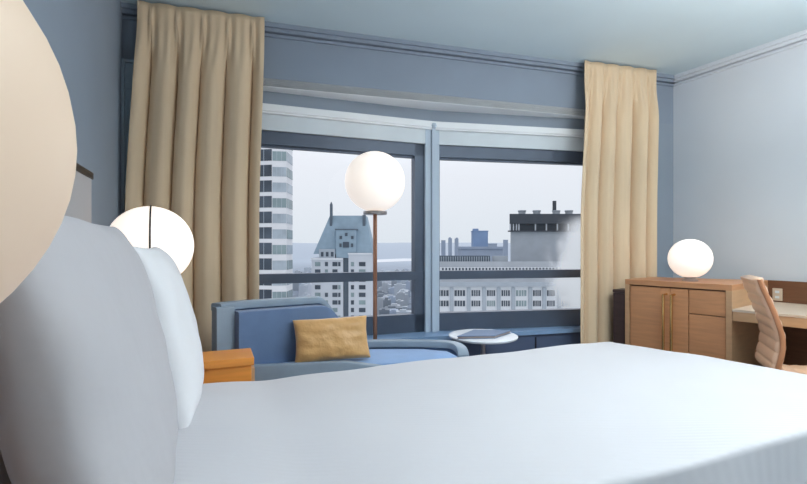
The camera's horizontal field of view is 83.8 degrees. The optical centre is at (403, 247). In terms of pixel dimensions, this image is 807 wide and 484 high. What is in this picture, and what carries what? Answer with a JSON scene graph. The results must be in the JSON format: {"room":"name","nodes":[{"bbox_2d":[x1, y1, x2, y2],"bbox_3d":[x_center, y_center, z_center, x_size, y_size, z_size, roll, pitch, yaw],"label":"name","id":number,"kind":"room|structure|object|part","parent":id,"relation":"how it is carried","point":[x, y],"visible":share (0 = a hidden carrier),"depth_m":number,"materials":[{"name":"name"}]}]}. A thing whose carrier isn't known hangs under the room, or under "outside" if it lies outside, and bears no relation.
{"room":"hotel room","nodes":[
{"label":"hotel room","id":0,"kind":"room"},
{"bbox_2d":[23,0,121,225],"bbox_3d":[-0.940,-0.134,0.796,0.120,2.567,3.950,0,0,-23],"label":"wall","id":1,"kind":"structure","parent":0,"point":[84,37],"depth_m":2.01,"materials":[{"name":"blue paint"}]},
{"bbox_2d":[122,15,672,123],"bbox_3d":[0.283,-1.224,3.253,4.251,0.387,0.120,0,0,-16],"label":"wall window header","id":2,"kind":"structure","parent":0,"point":[286,60],"depth_m":3.13,"materials":[{"name":"blue paint"}]},
{"bbox_2d":[121,58,133,213],"bbox_3d":[-1.549,0.025,2.655,0.200,2.250,0.045,0,0,-16],"label":"trim","id":3,"kind":"structure","parent":2,"relation":"attached to","point":[126,64],"depth_m":2.62,"materials":[{"name":"blue paint"}]},
{"bbox_2d":[121,2,673,86],"bbox_3d":[0.304,-1.380,3.176,4.051,0.076,0.060,0,0,-16],"label":"trim","id":4,"kind":"structure","parent":2,"relation":"attached to","point":[128,9],"depth_m":3.10,"materials":[{"name":"blue paint"}]},
{"bbox_2d":[263,91,583,128],"bbox_3d":[0.172,-0.975,3.330,3.336,0.150,0.236,0,0,-16],"label":"wall","id":5,"kind":"structure","parent":0,"point":[276,98],"depth_m":3.31,"materials":[{"name":"blue paint"}]},
{"bbox_2d":[262,113,583,151],"bbox_3d":[0.175,-0.822,3.318,3.336,0.104,0.254,0,0,-16],"label":"roller blind","id":6,"kind":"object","parent":5,"relation":"attached to","point":[270,122],"depth_m":3.27,"materials":[{"name":"white fabric"}]},
{"bbox_2d":[262,103,583,137],"bbox_3d":[0.179,-0.904,3.304,3.336,0.060,0.291,0,0,-16],"label":"trim","id":7,"kind":"structure","parent":5,"relation":"attached to","point":[274,109],"depth_m":3.26,"materials":[{"name":"white paint"}]},
{"bbox_2d":[263,78,585,118],"bbox_3d":[0.175,-1.054,3.317,3.320,0.052,0.303,0,0,-16],"label":"trim","id":8,"kind":"structure","parent":0,"point":[427,105],"depth_m":3.22,"materials":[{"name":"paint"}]},
{"bbox_2d":[120,0,806,74],"bbox_3d":[1.551,-1.467,0.691,4.720,0.100,6.385,0,0,-22],"label":"ceiling","id":9,"kind":"structure","parent":0,"point":[671,37],"depth_m":2.81,"materials":[{"name":"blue paint"}]},
{"bbox_2d":[125,0,264,351],"bbox_3d":[-1.213,-0.138,2.665,0.746,2.536,0.119,0,0,-17],"label":"curtain","id":10,"kind":"object","parent":9,"relation":"hanging from","point":[194,151],"visible":0.59,"depth_m":2.64,"materials":[{"name":"beige fabric"}]},
{"bbox_2d":[580,60,658,343],"bbox_3d":[1.641,-0.138,3.476,0.723,2.536,0.130,0,0,-15],"label":"curtain","id":11,"kind":"object","parent":9,"relation":"hanging from","point":[618,227],"visible":0.66,"depth_m":3.46,"materials":[{"name":"beige fabric"}]},
{"bbox_2d":[451,332,580,355],"bbox_3d":[0.200,0.900,3.229,3.320,0.500,0.120,0,0,-16],"label":"wall","id":12,"kind":"structure","parent":0,"point":[526,342],"depth_m":3.38,"materials":[{"name":"paint"}]},
{"bbox_2d":[424,123,438,331],"bbox_3d":[0.202,-0.151,3.372,0.112,1.542,0.172,0,0,-16],"label":"trim","id":13,"kind":"structure","parent":12,"relation":"attached to","point":[431,146],"depth_m":3.32,"materials":[{"name":"blue paint"}]},
{"bbox_2d":[367,326,579,339],"bbox_3d":[0.180,0.635,3.298,3.320,0.030,0.303,0,0,-16],"label":"window sill","id":14,"kind":"structure","parent":12,"relation":"on","point":[440,335],"depth_m":3.33,"materials":[{"name":"blue paint"}]},
{"bbox_2d":[657,123,672,277],"bbox_3d":[2.062,0.060,3.759,0.552,2.180,0.120,0,0,-16],"label":"pier","id":15,"kind":"object","parent":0,"point":[665,147],"visible":0.07,"depth_m":3.73,"materials":[{"name":"blue paint"}]},
{"bbox_2d":[439,145,582,330],"bbox_3d":[1.020,-0.068,3.548,1.581,1.415,0.075,0,0,-11],"label":"window","id":16,"kind":"structure","parent":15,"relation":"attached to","point":[524,318],"depth_m":3.47,"materials":[{"name":"blue metal"}]},
{"bbox_2d":[673,40,806,281],"bbox_3d":[3.553,-0.134,1.272,0.120,2.567,5.600,0,0,-27],"label":"wall","id":17,"kind":"structure","parent":0,"point":[740,132],"depth_m":3.27,"materials":[{"name":"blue paint"}]},
{"bbox_2d":[671,29,806,86],"bbox_3d":[3.481,-1.380,1.237,0.060,0.076,5.600,0,0,-27],"label":"trim","id":18,"kind":"structure","parent":17,"relation":"attached to","point":[800,36],"depth_m":3.25,"materials":[{"name":"blue paint"}]},
{"bbox_3d":[1.503,1.190,1.259,6.497,0.080,5.036,0,0,0],"label":"floor","id":19,"kind":"structure","parent":0,"visible":0},
{"bbox_2d":[64,163,93,222],"bbox_3d":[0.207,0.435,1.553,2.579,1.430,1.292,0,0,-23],"label":"headboard","id":20,"kind":"object","parent":19,"relation":"on","point":[79,206],"visible":0.14,"depth_m":1.54,"materials":[{"name":"grey fabric"}]},
{"bbox_3d":[-0.944,-0.268,1.070,0.082,0.025,1.292,0,0,-23],"label":"rail","id":21,"kind":"part","parent":20,"relation":"part of","materials":[{"name":"wood"}]},
{"bbox_2d":[173,342,806,483],"bbox_3d":[0.411,0.815,1.642,2.767,0.610,1.305,0,0,-23],"label":"duvet","id":22,"kind":"object","parent":20,"relation":"on","point":[600,412],"visible":0.93,"depth_m":1.35,"materials":[{"name":"grey fabric"}]},
{"bbox_2d":[0,450,10,483],"bbox_3d":[-0.704,0.250,0.815,0.174,0.565,0.660,0,0,-21],"label":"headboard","id":23,"kind":"object","parent":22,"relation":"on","point":[4,478],"visible":0.02,"depth_m":0.62,"materials":[{"name":"brown fabric"}]},
{"bbox_2d":[0,216,177,483],"bbox_3d":[-0.571,0.234,0.876,0.230,0.587,0.840,0,0,-25],"label":"pillow","id":24,"kind":"object","parent":22,"relation":"on","point":[88,395],"visible":0.94,"depth_m":0.56,"materials":[{"name":"white fabric"}]},
{"bbox_2d":[133,246,203,428],"bbox_3d":[-0.789,0.262,1.495,0.228,0.534,0.522,0,0,-22],"label":"pillow","id":25,"kind":"object","parent":22,"relation":"on","point":[175,312],"visible":0.63,"depth_m":1.31,"materials":[{"name":"white fabric"}]},
{"bbox_2d":[203,348,254,383],"bbox_3d":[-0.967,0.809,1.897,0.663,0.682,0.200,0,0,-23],"label":"nightstand","id":26,"kind":"object","parent":19,"relation":"on","point":[233,365],"visible":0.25,"depth_m":1.91,"materials":[{"name":"orange wood"}]},
{"bbox_2d":[110,205,193,273],"bbox_3d":[-1.046,0.145,1.864,0.325,0.645,0.325,0,0,0],"label":"globe lamp","id":27,"kind":"object","parent":26,"relation":"on","point":[150,226],"visible":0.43,"depth_m":1.77,"materials":[{"name":"white glass"}]},
{"bbox_3d":[-0.681,0.623,2.017,0.016,0.210,0.160,0,0,-23],"label":"drawer","id":28,"kind":"part","parent":26,"relation":"part of","materials":[{"name":"brown wood"}]},
{"bbox_2d":[211,296,468,380],"bbox_3d":[-0.309,0.716,2.569,1.417,0.868,0.532,0,0,-9],"label":"chaise longue","id":29,"kind":"object","parent":19,"relation":"on","point":[264,326],"visible":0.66,"depth_m":2.40,"materials":[{"name":"blue fabric"}]},
{"bbox_3d":[-0.928,0.625,2.314,0.091,0.650,0.071,0,0,-44],"label":"post","id":30,"kind":"part","parent":29,"relation":"part of","materials":[{"name":"blue fabric"}]},
{"bbox_2d":[235,305,338,363],"bbox_3d":[-0.599,0.498,2.506,0.659,0.343,0.096,0,0,-35],"label":"cushion","id":31,"kind":"object","parent":29,"relation":"on","point":[269,331],"depth_m":2.40,"materials":[{"name":"blue fabric"}]},
{"bbox_3d":[-0.499,0.767,2.299,0.922,0.366,0.058,0,0,-9],"label":"rail","id":32,"kind":"part","parent":29,"relation":"part of","materials":[{"name":"blue fabric"}]},
{"bbox_2d":[293,315,369,361],"bbox_3d":[-0.391,0.497,2.461,0.407,0.230,0.159,0,0,-19],"label":"lumbar cushion","id":33,"kind":"object","parent":29,"relation":"on","point":[327,339],"visible":0.94,"depth_m":2.41,"materials":[{"name":"beige fabric"}]},
{"bbox_2d":[283,349,456,364],"bbox_3d":[-0.332,0.647,2.566,1.312,0.065,0.385,0,0,-11],"label":"seat cushion","id":34,"kind":"object","parent":29,"relation":"on","point":[377,356],"depth_m":2.56,"materials":[{"name":"blue fabric"}]},
{"bbox_2d":[345,151,404,338],"bbox_3d":[-0.187,0.259,2.960,0.394,1.783,0.394,0,0,0],"label":"floor lamp","id":35,"kind":"object","parent":19,"relation":"on","point":[374,180],"visible":0.89,"depth_m":2.83,"materials":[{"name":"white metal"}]},
{"bbox_3d":[-0.187,-0.436,2.960,0.394,0.394,0.394,0,0,0],"label":"lamp shade","id":36,"kind":"part","parent":35,"relation":"part of","materials":[{"name":"white glass"}]},
{"bbox_2d":[449,329,517,354],"bbox_3d":[0.530,0.865,3.000,0.456,0.570,0.456,0,0,0],"label":"side table","id":37,"kind":"object","parent":19,"relation":"on","point":[511,337],"visible":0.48,"depth_m":2.88,"materials":[{"name":"white paint"}]},
{"bbox_2d":[457,330,510,338],"bbox_3d":[0.535,0.570,2.975,0.391,0.020,0.230,0,0,0],"label":"folder","id":38,"kind":"object","parent":37,"relation":"on","point":[474,334],"visible":1,"depth_m":2.91,"materials":[{"name":"paper"}]},
{"bbox_2d":[613,288,624,343],"bbox_3d":[1.657,0.728,3.354,0.216,0.845,0.091,0,0,-37],"label":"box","id":39,"kind":"object","parent":19,"relation":"on","point":[619,295],"visible":0.37,"depth_m":3.29,"materials":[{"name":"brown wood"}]},
{"bbox_3d":[1.657,0.317,3.354,0.216,0.023,0.091,0,0,-37],"label":"lid","id":40,"kind":"part","parent":39,"relation":"part of","materials":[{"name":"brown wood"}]},
{"bbox_2d":[625,277,767,366],"bbox_3d":[2.047,0.686,3.165,0.764,0.927,0.645,0,0,-37],"label":"base cabinet","id":41,"kind":"object","parent":19,"relation":"on","point":[662,313],"visible":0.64,"depth_m":2.92,"materials":[{"name":"brown wood"}]},
{"bbox_3d":[1.764,0.674,3.337,0.420,0.832,0.030,0,0,-37],"label":"panel","id":42,"kind":"part","parent":41,"relation":"part of","materials":[{"name":"brown wood"}]},
{"bbox_3d":[1.677,0.660,3.117,0.008,0.780,0.205,0,0,-37],"label":"door panel","id":43,"kind":"part","parent":41,"relation":"part of","materials":[{"name":"brown wood"}]},
{"bbox_3d":[1.701,0.659,3.103,0.022,0.782,0.261,0,0,-37],"label":"door","id":44,"kind":"part","parent":41,"relation":"part of","materials":[{"name":"brown wood"}]},
{"bbox_3d":[1.736,0.499,2.992,0.058,0.398,0.017,0,0,-37],"label":"handle","id":45,"kind":"part","parent":41,"relation":"part of","materials":[{"name":"gold metal"}]},
{"bbox_3d":[1.766,0.499,2.953,0.058,0.398,0.017,0,0,-37],"label":"handle","id":46,"kind":"part","parent":41,"relation":"part of","materials":[{"name":"gold metal"}]},
{"bbox_3d":[1.814,0.659,2.952,0.022,0.782,0.107,0,0,-37],"label":"door","id":47,"kind":"part","parent":41,"relation":"part of","materials":[{"name":"brown wood"}]},
{"bbox_2d":[668,239,712,281],"bbox_3d":[1.923,0.082,3.020,0.260,0.282,0.260,0,0,0],"label":"globe lamp","id":48,"kind":"object","parent":41,"relation":"on","point":[690,259],"visible":1,"depth_m":2.94,"materials":[{"name":"white glass"}]},
{"bbox_3d":[1.909,0.344,2.826,0.022,0.152,0.201,0,0,-37],"label":"drawer","id":49,"kind":"part","parent":41,"relation":"part of","materials":[{"name":"brown wood"}]},
{"bbox_3d":[1.909,0.738,2.826,0.022,0.625,0.201,0,0,-37],"label":"drawer","id":50,"kind":"part","parent":41,"relation":"part of","materials":[{"name":"brown wood"}]},
{"bbox_3d":[2.251,0.674,2.934,0.716,0.832,0.030,0,0,-37],"label":"panel","id":51,"kind":"part","parent":41,"relation":"part of","materials":[{"name":"brown wood"}]},
{"bbox_2d":[732,280,806,364],"bbox_3d":[2.720,0.686,2.303,0.710,0.927,1.538,0,0,-37],"label":"desk","id":52,"kind":"object","parent":19,"relation":"on","point":[792,310],"visible":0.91,"depth_m":2.94,"materials":[{"name":"beige laminate"}]},
{"bbox_3d":[2.442,0.410,2.119,0.036,0.056,1.498,0,0,-37],"label":"rail","id":53,"kind":"part","parent":52,"relation":"part of","materials":[{"name":"brown wood"}]},
{"bbox_2d":[772,288,781,300],"bbox_3d":[2.549,0.317,3.068,0.008,0.084,0.056,0,0,-27],"label":"power outlet","id":54,"kind":"object","parent":52,"relation":"attached to","point":[776,292],"visible":0.86,"depth_m":3.07,"materials":[{"name":"beige plastic"}]},
{"bbox_3d":[2.876,0.295,2.445,0.018,0.145,1.526,0,0,-27],"label":"panel","id":55,"kind":"part","parent":52,"relation":"part of","materials":[{"name":"brown wood"}]},
{"bbox_3d":[2.865,0.756,2.436,0.030,0.748,1.528,0,0,-27],"label":"modesty panel","id":56,"kind":"part","parent":52,"relation":"part of","materials":[{"name":"brown wood"}]},
{"bbox_2d":[740,275,806,374],"bbox_3d":[2.033,0.650,2.326,0.558,1.001,0.533,0,0,0],"label":"desk chair","id":57,"kind":"object","parent":19,"relation":"on","point":[770,351],"visible":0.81,"depth_m":2.29,"materials":[{"name":"beige leather"}]},
{"bbox_3d":[1.905,0.411,2.162,0.327,0.512,0.037,0,0,29],"label":"edge frame","id":58,"kind":"part","parent":57,"relation":"part of","materials":[{"name":"brown leather"}]},
{"bbox_3d":[-0.415,0.800,0.205,0.494,0.700,0.510,0,0,0],"label":"nightstand","id":59,"kind":"object","parent":19,"relation":"on","visible":0},
{"bbox_2d":[0,0,76,302],"bbox_3d":[-0.392,0.101,0.246,0.346,0.699,0.346,0,0,0],"label":"globe lamp","id":60,"kind":"object","parent":59,"relation":"on","point":[38,143],"visible":1,"depth_m":0.28,"materials":[{"name":"glass"}]},
{"bbox_3d":[-1.579,0.060,2.722,0.398,2.180,0.219,0,0,0],"label":"pier","id":61,"kind":"object","parent":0,"visible":0},
{"bbox_2d":[259,130,423,335],"bbox_3d":[-0.627,-0.068,3.086,1.660,1.415,0.075,0,0,-20],"label":"window","id":62,"kind":"structure","parent":61,"relation":"attached to","point":[413,321],"depth_m":3.24,"materials":[{"name":"grey metal"}]},
{"label":"outside","id":63,"kind":"structure","parent":0,"visible":0},
{"bbox_2d":[292,258,509,309],"bbox_3d":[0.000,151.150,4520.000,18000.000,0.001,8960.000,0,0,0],"label":"ground","id":64,"kind":"structure","parent":63,"point":[299,264],"depth_m":3886.80,"materials":[{"name":"grey"}]},
{"bbox_2d":[259,148,292,298],"bbox_3d":[-32.870,58.640,113.725,11.287,185.020,18.550,0,0,0],"label":"striped tower","id":65,"kind":"structure","parent":64,"relation":"on","point":[276,173],"depth_m":104.78,"materials":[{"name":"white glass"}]},
{"bbox_2d":[293,283,298,290],"bbox_3d":[-377.734,131.110,1607.933,29.162,40.079,24.984,0,0,0],"label":"block","id":66,"kind":"object","parent":64,"relation":"on","point":[295,285],"visible":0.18,"depth_m":1595.53,"materials":[{"name":"concrete"}]},
{"bbox_2d":[299,283,307,296],"bbox_3d":[-275.377,124.470,1239.111,16.915,53.361,29.276,0,0,0],"label":"block","id":67,"kind":"object","parent":64,"relation":"on","point":[303,288],"visible":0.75,"depth_m":1224.53,"materials":[{"name":"grey concrete"}]},
{"bbox_2d":[306,283,310,294],"bbox_3d":[-271.000,125.669,1306.798,20.496,50.963,21.579,0,0,0],"label":"block","id":68,"kind":"object","parent":64,"relation":"on","point":[308,284],"visible":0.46,"depth_m":1295.89,"materials":[{"name":"concrete"}]},
{"bbox_2d":[311,202,372,316],"bbox_3d":[-16.400,69.225,127.350,16.533,163.850,15.300,0,0,0],"label":"tower","id":69,"kind":"structure","parent":64,"relation":"on","point":[345,244],"depth_m":120.01,"materials":[{"name":"concrete"}]},
{"bbox_3d":[-16.533,2.250,120.000,16.267,1.833,0.600,0,0,0],"label":"cornice","id":70,"kind":"part","parent":69,"relation":"part of","materials":[{"name":"white concrete"}]},
{"bbox_2d":[377,298,383,314],"bbox_3d":[-45.152,127.257,938.238,30.206,47.787,13.533,0,0,0],"label":"block","id":71,"kind":"object","parent":64,"relation":"on","point":[379,300],"visible":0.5,"depth_m":931.57,"materials":[{"name":"grey concrete"}]},
{"bbox_2d":[379,308,390,314],"bbox_3d":[-32.846,129.071,805.264,19.968,44.157,23.918,0,0,0],"label":"block","id":72,"kind":"object","parent":64,"relation":"on","point":[382,311],"visible":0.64,"depth_m":793.32,"materials":[{"name":"stone"}]},
{"bbox_2d":[382,282,387,292],"bbox_3d":[-62.207,133.331,1513.649,18.087,35.639,15.108,0,0,0],"label":"block","id":73,"kind":"object","parent":64,"relation":"on","point":[384,285],"visible":0.93,"depth_m":1506.20,"materials":[{"name":"grey concrete"}]},
{"bbox_2d":[383,297,390,307],"bbox_3d":[-32.035,124.032,884.380,14.690,54.236,21.526,0,0,0],"label":"block","id":74,"kind":"object","parent":64,"relation":"on","point":[386,301],"visible":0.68,"depth_m":873.64,"materials":[{"name":"stone"}]},
{"bbox_2d":[388,287,393,295],"bbox_3d":[-30.416,133.078,1313.901,26.317,36.143,23.036,0,0,0],"label":"block","id":75,"kind":"object","parent":64,"relation":"on","point":[391,289],"visible":0.46,"depth_m":1302.23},
{"bbox_2d":[388,295,394,303],"bbox_3d":[-26.292,127.443,981.527,16.332,47.414,20.481,0,0,0],"label":"block","id":76,"kind":"object","parent":64,"relation":"on","point":[391,297],"visible":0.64,"depth_m":971.29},
{"bbox_2d":[385,305,401,309],"bbox_3d":[-19.112,130.281,856.651,33.112,41.738,27.985,0,0,0],"label":"block","id":77,"kind":"object","parent":64,"relation":"on","point":[388,306],"visible":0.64,"depth_m":844.69,"materials":[{"name":"stone"}]},
{"bbox_2d":[389,309,397,313],"bbox_3d":[-16.416,127.932,776.058,14.726,46.435,27.581,0,0,0],"label":"block","id":78,"kind":"object","parent":64,"relation":"on","point":[392,311],"visible":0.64,"depth_m":762.19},
{"bbox_2d":[396,299,402,305],"bbox_3d":[-7.927,131.887,984.558,15.484,38.526,21.148,0,0,0],"label":"block","id":79,"kind":"object","parent":64,"relation":"on","point":[399,301],"visible":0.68,"depth_m":973.90,"materials":[{"name":"grey concrete"}]},
{"bbox_2d":[394,283,405,301],"bbox_3d":[-9.934,125.391,1269.585,32.596,51.519,16.644,0,0,0],"label":"block","id":80,"kind":"object","parent":64,"relation":"on","point":[398,286],"visible":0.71,"depth_m":1261.24,"materials":[{"name":"grey concrete"}]},
{"bbox_2d":[292,243,509,257],"bbox_3d":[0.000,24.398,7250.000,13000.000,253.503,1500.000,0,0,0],"label":"hills","id":81,"kind":"structure","parent":64,"relation":"on","point":[300,250],"depth_m":7023.49,"materials":[{"name":"grey"}]},
{"bbox_2d":[397,292,404,305],"bbox_3d":[-5.801,126.459,1043.485,18.263,49.383,18.034,0,0,0],"label":"block","id":82,"kind":"object","parent":64,"relation":"on","point":[400,295],"visible":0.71,"depth_m":1034.43,"materials":[{"name":"grey concrete"}]},
{"bbox_2d":[396,294,406,305],"bbox_3d":[-4.160,131.709,1124.401,27.942,38.883,12.412,0,0,0],"label":"block","id":83,"kind":"object","parent":64,"relation":"on","point":[396,294],"visible":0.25,"depth_m":1118.22,"materials":[{"name":"grey concrete"}]},
{"bbox_2d":[396,309,410,313],"bbox_3d":[1.698,126.661,747.472,27.479,48.979,17.574,0,0,0],"label":"block","id":84,"kind":"object","parent":64,"relation":"on","point":[400,311],"visible":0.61,"depth_m":740.72,"materials":[{"name":"grey stone"}]},
{"bbox_2d":[399,290,407,305],"bbox_3d":[-0.911,130.769,1187.016,23.234,40.762,21.887,0,0,0],"label":"block","id":85,"kind":"object","parent":64,"relation":"on","point":[406,292],"visible":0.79,"depth_m":1176.18,"materials":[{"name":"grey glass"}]},
{"bbox_2d":[406,280,409,295],"bbox_3d":[13.602,126.302,1421.344,13.908,49.697,22.905,0,0,0],"label":"block","id":86,"kind":"object","parent":64,"relation":"on","point":[407,281],"visible":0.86,"depth_m":1409.77,"materials":[{"name":"grey concrete"}]},
{"bbox_2d":[441,240,445,255],"bbox_3d":[88.889,66.975,1004.444,9.422,168.350,9.422,0,0,0],"label":"tower","id":87,"kind":"structure","parent":64,"relation":"on","point":[442,241],"depth_m":999.92,"materials":[{"name":"grey concrete"}]},
{"bbox_2d":[448,237,451,255],"bbox_3d":[114.278,62.497,1104.278,9.069,177.306,9.069,0,0,0],"label":"tower","id":88,"kind":"structure","parent":64,"relation":"on","point":[449,238],"depth_m":1100.08,"materials":[{"name":"grey concrete"}]},
{"bbox_2d":[455,238,457,255],"bbox_3d":[130.167,62.864,1104.278,9.069,176.572,9.069,0,0,0],"label":"tower","id":89,"kind":"structure","parent":64,"relation":"on","point":[456,239],"depth_m":1100.08,"materials":[{"name":"grey concrete"}]},
{"bbox_2d":[471,229,487,246],"bbox_3d":[154.500,56.075,914.500,30.740,190.150,30.740,0,0,0],"label":"tower","id":90,"kind":"structure","parent":64,"relation":"on","point":[478,238],"depth_m":900.05,"materials":[{"name":"blue glass"}]},
{"bbox_2d":[457,247,502,260],"bbox_3d":[140.444,74.277,830.000,77.262,153.746,64.373,0,0,0],"label":"block","id":91,"kind":"object","parent":64,"relation":"on","point":[462,251],"visible":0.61,"depth_m":799.93,"materials":[{"name":"grey concrete"}]},
{"bbox_2d":[488,243,496,246],"bbox_3d":[257.833,69.061,1312.278,26.029,164.179,26.029,0,0,0],"label":"block","id":92,"kind":"object","parent":64,"relation":"on","point":[489,244],"visible":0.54,"depth_m":1300.01,"materials":[{"name":"grey concrete"}]},
{"bbox_2d":[503,240,507,255],"bbox_3d":[159.444,69.166,703.111,6.596,163.968,6.595,0,0,0],"label":"tower","id":93,"kind":"structure","parent":64,"relation":"on","point":[505,242],"depth_m":699.93,"materials":[{"name":"grey concrete"}]},
{"bbox_2d":[440,256,579,311],"bbox_3d":[40.944,76.819,147.900,68.511,148.661,18.200,0,0,0],"label":"block","id":94,"kind":"object","parent":64,"relation":"on","point":[509,293],"visible":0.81,"depth_m":140.00,"materials":[{"name":"white concrete"}]},
{"bbox_3d":[40.444,11.200,139.650,67.511,1.244,1.700,0,0,0],"label":"cornice","id":95,"kind":"part","parent":94,"relation":"part of","materials":[{"name":"white concrete"}]},
{"bbox_3d":[40.444,6.891,142.900,66.267,1.462,1.000,0,0,0],"label":"balustrade","id":96,"kind":"part","parent":94,"relation":"part of","materials":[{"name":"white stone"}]},
{"bbox_2d":[508,201,580,260],"bbox_3d":[60.978,66.864,169.400,47.644,168.572,21.200,0,0,0],"label":"building","id":97,"kind":"structure","parent":64,"relation":"on","point":[536,236],"depth_m":160.00,"materials":[{"name":"grey concrete"}]},
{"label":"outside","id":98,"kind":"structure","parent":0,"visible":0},
{"bbox_2d":[377,258,410,261],"bbox_3d":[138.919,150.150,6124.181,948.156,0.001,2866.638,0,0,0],"label":"lake","id":99,"kind":"structure","parent":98,"point":[401,259],"depth_m":5405.51,"materials":[{"name":"white liquid"}]}
]}

